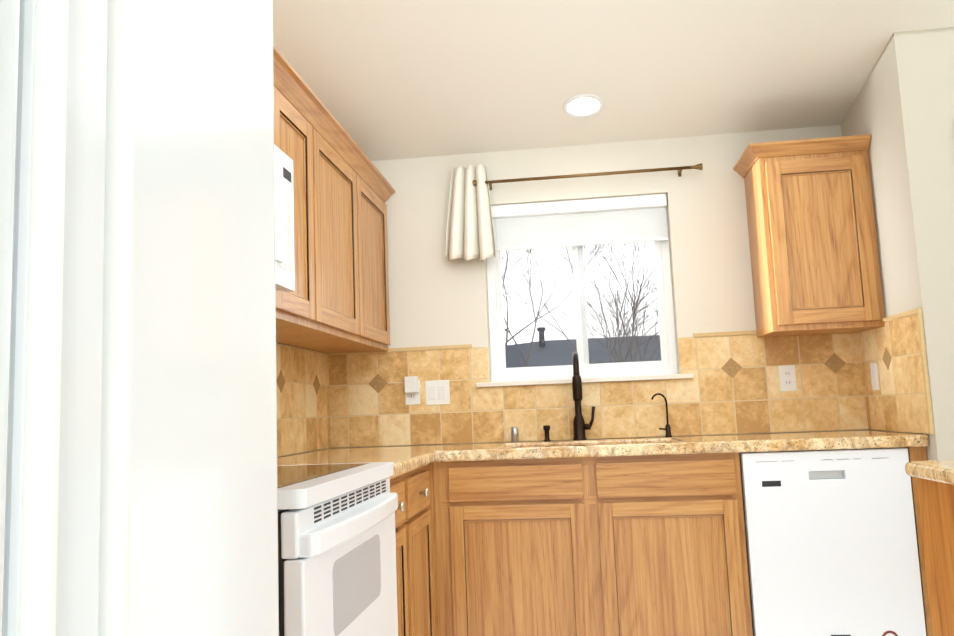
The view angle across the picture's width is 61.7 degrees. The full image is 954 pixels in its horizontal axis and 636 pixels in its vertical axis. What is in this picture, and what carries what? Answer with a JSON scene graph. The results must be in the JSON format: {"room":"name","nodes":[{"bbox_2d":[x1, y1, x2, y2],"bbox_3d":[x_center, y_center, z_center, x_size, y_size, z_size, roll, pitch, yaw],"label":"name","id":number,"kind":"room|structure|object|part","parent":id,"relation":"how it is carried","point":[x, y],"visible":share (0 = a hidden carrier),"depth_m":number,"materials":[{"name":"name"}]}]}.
{"room":"kitchen","nodes":[
{"label":"kitchen","id":0,"kind":"room"},
{"bbox_2d":[276,343,328,457],"bbox_3d":[-1.244,-0.715,0.553,0.150,3.800,6.900,-3,-7,7],"label":"wall","id":1,"kind":"structure","parent":0,"point":[309,451],"depth_m":3.49,"materials":[{"name":"paint"}]},
{"bbox_2d":[274,108,276,145],"bbox_3d":[-0.806,-0.651,2.216,0.320,0.316,0.441,-3,-7,7],"label":"upper cabinet","id":2,"kind":"object","parent":1,"relation":"attached to","point":[275,109],"depth_m":2.44,"materials":[{"name":"brown wood"}]},
{"bbox_2d":[274,144,294,291],"bbox_3d":[-0.760,-0.307,2.005,0.420,0.395,0.762,-3,-7,7],"label":"microwave","id":3,"kind":"object","parent":2,"relation":"attached to","point":[284,229],"visible":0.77,"depth_m":2.27,"materials":[{"name":"white plastic"}]},
{"bbox_2d":[273,52,328,335],"bbox_3d":[-0.742,-0.367,2.630,0.320,0.790,0.454,-3,-7,7],"label":"upper cabinet","id":4,"kind":"object","parent":1,"relation":"attached to","point":[304,311],"depth_m":2.69,"materials":[{"name":"brown wood"}]},
{"bbox_2d":[276,112,368,347],"bbox_3d":[-0.688,-0.319,3.066,0.320,0.790,0.700,-3,-7,7],"label":"upper cabinet","id":5,"kind":"object","parent":1,"relation":"attached to","point":[336,300],"depth_m":3.18,"materials":[{"name":"brown wood"}]},
{"bbox_2d":[302,160,392,353],"bbox_3d":[-0.622,-0.260,3.591,0.320,0.790,0.635,-3,-7,7],"label":"upper cabinet","id":6,"kind":"object","parent":1,"relation":"attached to","point":[377,192],"depth_m":3.68,"materials":[{"name":"brown wood"}]},
{"bbox_2d":[276,308,934,456],"bbox_3d":[0.346,0.184,2.410,2.474,0.464,2.650,-3,-7,7],"label":"backsplash","id":7,"kind":"structure","parent":1,"relation":"attached to","point":[358,399],"depth_m":3.65,"materials":[{"name":"tile"}]},
{"bbox_2d":[404,376,419,404],"bbox_3d":[-0.309,0.344,3.787,0.070,0.132,0.043,-3,-7,7],"label":"outlet","id":8,"kind":"object","parent":7,"relation":"attached to","point":[412,390],"visible":1,"depth_m":3.78,"materials":[{"name":"white plastic"}]},
{"bbox_2d":[425,380,449,404],"bbox_3d":[-0.188,0.353,3.788,0.115,0.115,0.008,-3,-7,7],"label":"double light switch","id":9,"kind":"object","parent":7,"relation":"attached to","point":[437,392],"visible":1,"depth_m":3.79,"materials":[{"name":"white plastic"}]},
{"bbox_2d":[778,365,796,390],"bbox_3d":[1.401,0.271,3.600,0.070,0.115,0.008,-3,-7,7],"label":"electrical outlet","id":10,"kind":"object","parent":7,"relation":"attached to","point":[787,377],"visible":1,"depth_m":3.60,"materials":[{"name":"white plastic"}]},
{"bbox_2d":[870,363,878,389],"bbox_3d":[1.705,0.252,3.425,0.008,0.115,0.070,-3,-7,7],"label":"light switch","id":11,"kind":"object","parent":7,"relation":"attached to","point":[874,376],"visible":1,"depth_m":3.41,"materials":[{"name":"white plastic"}]},
{"bbox_2d":[329,125,869,448],"bbox_3d":[2.103,-0.483,3.691,6.030,3.800,0.160,-3,-7,7],"label":"wall","id":12,"kind":"structure","parent":0,"point":[437,297],"depth_m":3.82,"materials":[{"name":"paint"}]},
{"bbox_2d":[445,163,702,260],"bbox_3d":[0.445,-0.521,3.761,1.221,0.470,0.114,-3,-7,7],"label":"curtain rod","id":13,"kind":"object","parent":12,"relation":"attached to","point":[469,232],"visible":1,"depth_m":3.79,"materials":[{"name":"white fabric"}]},
{"bbox_3d":[-0.039,-0.497,3.806,0.246,0.470,0.090,-3,-7,7],"label":"curtain panel","id":14,"kind":"part","parent":13,"relation":"part of","materials":[{"name":"fabric"}]},
{"bbox_2d":[486,194,677,381],"bbox_3d":[0.490,-0.137,3.848,0.882,0.860,0.118,-3,-7,7],"label":"kitchen window","id":15,"kind":"structure","parent":12,"relation":"in","point":[575,226],"depth_m":3.84,"materials":[{"name":"plastic"}]},
{"bbox_2d":[486,194,667,310],"bbox_3d":[0.479,-0.309,3.836,0.870,0.515,0.053,-3,-7,7],"label":"blind","id":16,"kind":"object","parent":15,"relation":"attached to","point":[573,224],"depth_m":3.84,"materials":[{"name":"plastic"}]},
{"bbox_2d":[476,374,693,386],"bbox_3d":[0.497,0.295,3.745,1.000,0.022,0.104,-3,-7,7],"label":"window sill","id":17,"kind":"structure","parent":12,"relation":"attached to","point":[588,380],"depth_m":3.69,"materials":[{"name":"stone"}]},
{"bbox_2d":[733,134,884,337],"bbox_3d":[1.442,-0.339,3.497,0.496,0.804,0.349,-3,-7,7],"label":"upper cabinet","id":18,"kind":"object","parent":12,"relation":"attached to","point":[814,257],"visible":1,"depth_m":3.36,"materials":[{"name":"brown wood"}]},
{"bbox_3d":[1.447,-0.329,3.354,0.404,0.701,0.020,-3,-7,7],"label":"cabinet door","id":19,"kind":"part","parent":18,"relation":"part of","materials":[{"name":"brown wood"}]},
{"bbox_2d":[273,0,953,160],"bbox_3d":[1.636,-2.014,0.421,6.030,1.532,7.060,-3,-7,7],"label":"ceiling","id":20,"kind":"structure","parent":0,"point":[392,79],"depth_m":3.24,"materials":[{"name":"paint"}]},
{"bbox_2d":[562,94,604,117],"bbox_3d":[0.470,-0.934,3.523,0.185,0.042,0.182,-3,-7,7],"label":"recessed light","id":21,"kind":"object","parent":20,"relation":"in","point":[582,105],"visible":1,"depth_m":3.52,"materials":[{"name":"white paint"}]},
{"bbox_2d":[841,27,953,460],"bbox_3d":[2.210,-0.014,3.211,1.055,2.750,0.658,-3,-7,7],"label":"wall","id":22,"kind":"structure","parent":0,"point":[901,111],"depth_m":3.03,"materials":[{"name":"paint"}]},
{"bbox_3d":[1.757,1.075,0.064,6.030,0.100,7.060,-3,-7,7],"label":"floor","id":23,"kind":"structure","parent":0,"visible":0},
{"bbox_2d":[0,0,278,635],"bbox_3d":[-0.664,0.299,0.698,0.800,1.775,0.910,-3,-7,7],"label":"refrigerator","id":24,"kind":"object","parent":23,"relation":"on","point":[138,446],"visible":1,"depth_m":0.77,"materials":[{"name":"white metal"}]},
{"bbox_2d":[277,462,397,635],"bbox_3d":[-0.572,0.847,1.853,0.692,0.945,0.762,-3,-7,7],"label":"range","id":25,"kind":"object","parent":23,"relation":"on","point":[337,574],"visible":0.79,"depth_m":1.71,"materials":[{"name":"white metal"}]},
{"bbox_2d":[277,462,393,516],"bbox_3d":[-0.605,0.397,1.908,0.660,0.037,0.762,-3,-7,7],"label":"cooktop","id":26,"kind":"object","parent":25,"relation":"in","point":[302,489],"depth_m":1.77,"materials":[{"name":"white metal"}]},
{"bbox_3d":[-0.269,0.468,1.858,0.054,0.044,0.738,-3,-7,7],"label":"handle","id":27,"kind":"part","parent":25,"relation":"part of","materials":[{"name":"white ceramic"}]},
{"bbox_2d":[390,484,416,635],"bbox_3d":[-0.549,0.949,2.454,0.607,0.880,0.438,-3,-7,7],"label":"base cabinet","id":28,"kind":"object","parent":23,"relation":"on","point":[406,598],"depth_m":2.60,"materials":[{"name":"brown wood"}]},
{"bbox_2d":[413,484,440,635],"bbox_3d":[-0.490,1.001,2.924,0.607,0.880,0.516,-3,-7,7],"label":"base cabinet","id":29,"kind":"object","parent":23,"relation":"on","point":[426,578],"depth_m":2.99,"materials":[{"name":"brown wood"}]},
{"bbox_2d":[465,480,600,635],"bbox_3d":[0.212,1.026,3.375,0.552,0.880,0.591,-3,-7,7],"label":"base cabinet","id":30,"kind":"object","parent":23,"relation":"on","point":[579,534],"depth_m":3.10,"materials":[{"name":"brown wood"}]},
{"bbox_2d":[593,476,752,635],"bbox_3d":[0.769,0.996,3.309,0.572,0.880,0.591,-3,-7,7],"label":"base cabinet","id":31,"kind":"object","parent":23,"relation":"on","point":[672,553],"depth_m":3.03,"materials":[{"name":"brown wood"}]},
{"bbox_2d":[277,430,928,483],"bbox_3d":[0.424,0.500,2.933,2.472,0.044,1.527,-3,-7,7],"label":"countertop","id":32,"kind":"structure","parent":31,"relation":"on","point":[649,458],"depth_m":3.09,"materials":[{"name":"beige stone"}]},
{"bbox_2d":[572,352,594,439],"bbox_3d":[0.475,0.350,3.582,0.108,0.399,0.222,-3,-7,7],"label":"faucet","id":33,"kind":"object","parent":32,"relation":"on","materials":[{"name":"brown metal"}]},
{"bbox_2d":[651,393,671,435],"bbox_3d":[0.830,0.437,3.591,0.087,0.200,0.071,-3,-7,7],"label":"faucet","id":34,"kind":"object","parent":32,"relation":"on","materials":[{"name":"brown metal"}]},
{"bbox_2d":[739,448,925,635],"bbox_3d":[1.355,0.964,3.220,0.598,0.876,0.555,-3,-7,7],"label":"dishwasher","id":35,"kind":"object","parent":23,"relation":"on","point":[831,543],"visible":0.83,"depth_m":2.96,"materials":[{"name":"white metal"}]},
{"bbox_2d":[917,480,953,635],"bbox_3d":[2.158,0.698,1.235,2.369,0.887,0.917,-3,-7,7],"label":"kitchen island","id":36,"kind":"object","parent":23,"relation":"on","point":[936,502],"depth_m":1.76,"materials":[{"name":"oak grain"},{"name":"granite"},{"name":"oak"}]},
{"bbox_2d":[905,460,953,487],"bbox_3d":[2.145,0.233,1.221,2.444,0.032,1.064,-3,-7,7],"label":"island countertop","id":37,"kind":"structure","parent":36,"relation":"on","point":[935,471],"depth_m":1.74,"materials":[{"name":"beige stone"}]},
{"label":"outside","id":38,"kind":"structure","parent":0,"visible":0},
{"bbox_2d":[506,327,660,367],"bbox_3d":[2.667,3.177,13.525,20.500,6.750,6.000,-3,-7,7],"label":"roof","id":39,"kind":"structure","parent":38,"point":[555,350],"depth_m":16.43,"materials":[{"name":"grey"}]},
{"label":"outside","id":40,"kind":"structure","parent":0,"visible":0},
{"bbox_2d":[501,245,614,366],"bbox_3d":[0.668,2.290,9.057,2.196,7.640,2.426,-3,-7,7],"label":"tree","id":41,"kind":"object","parent":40,"point":[536,319],"depth_m":9.59,"materials":[{"name":"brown plant"}]},
{"bbox_2d":[504,242,659,363],"bbox_3d":[1.705,2.497,10.054,2.517,7.378,3.682,-3,-7,7],"label":"tree","id":42,"kind":"object","parent":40,"point":[635,312],"depth_m":10.00,"materials":[{"name":"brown plant"}]},
{"bbox_2d":[572,281,660,362],"bbox_3d":[2.787,2.916,12.972,2.214,7.132,2.396,-3,-7,7],"label":"tree","id":43,"kind":"object","parent":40,"point":[629,336],"depth_m":13.00,"materials":[{"name":"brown plant"}]}
]}

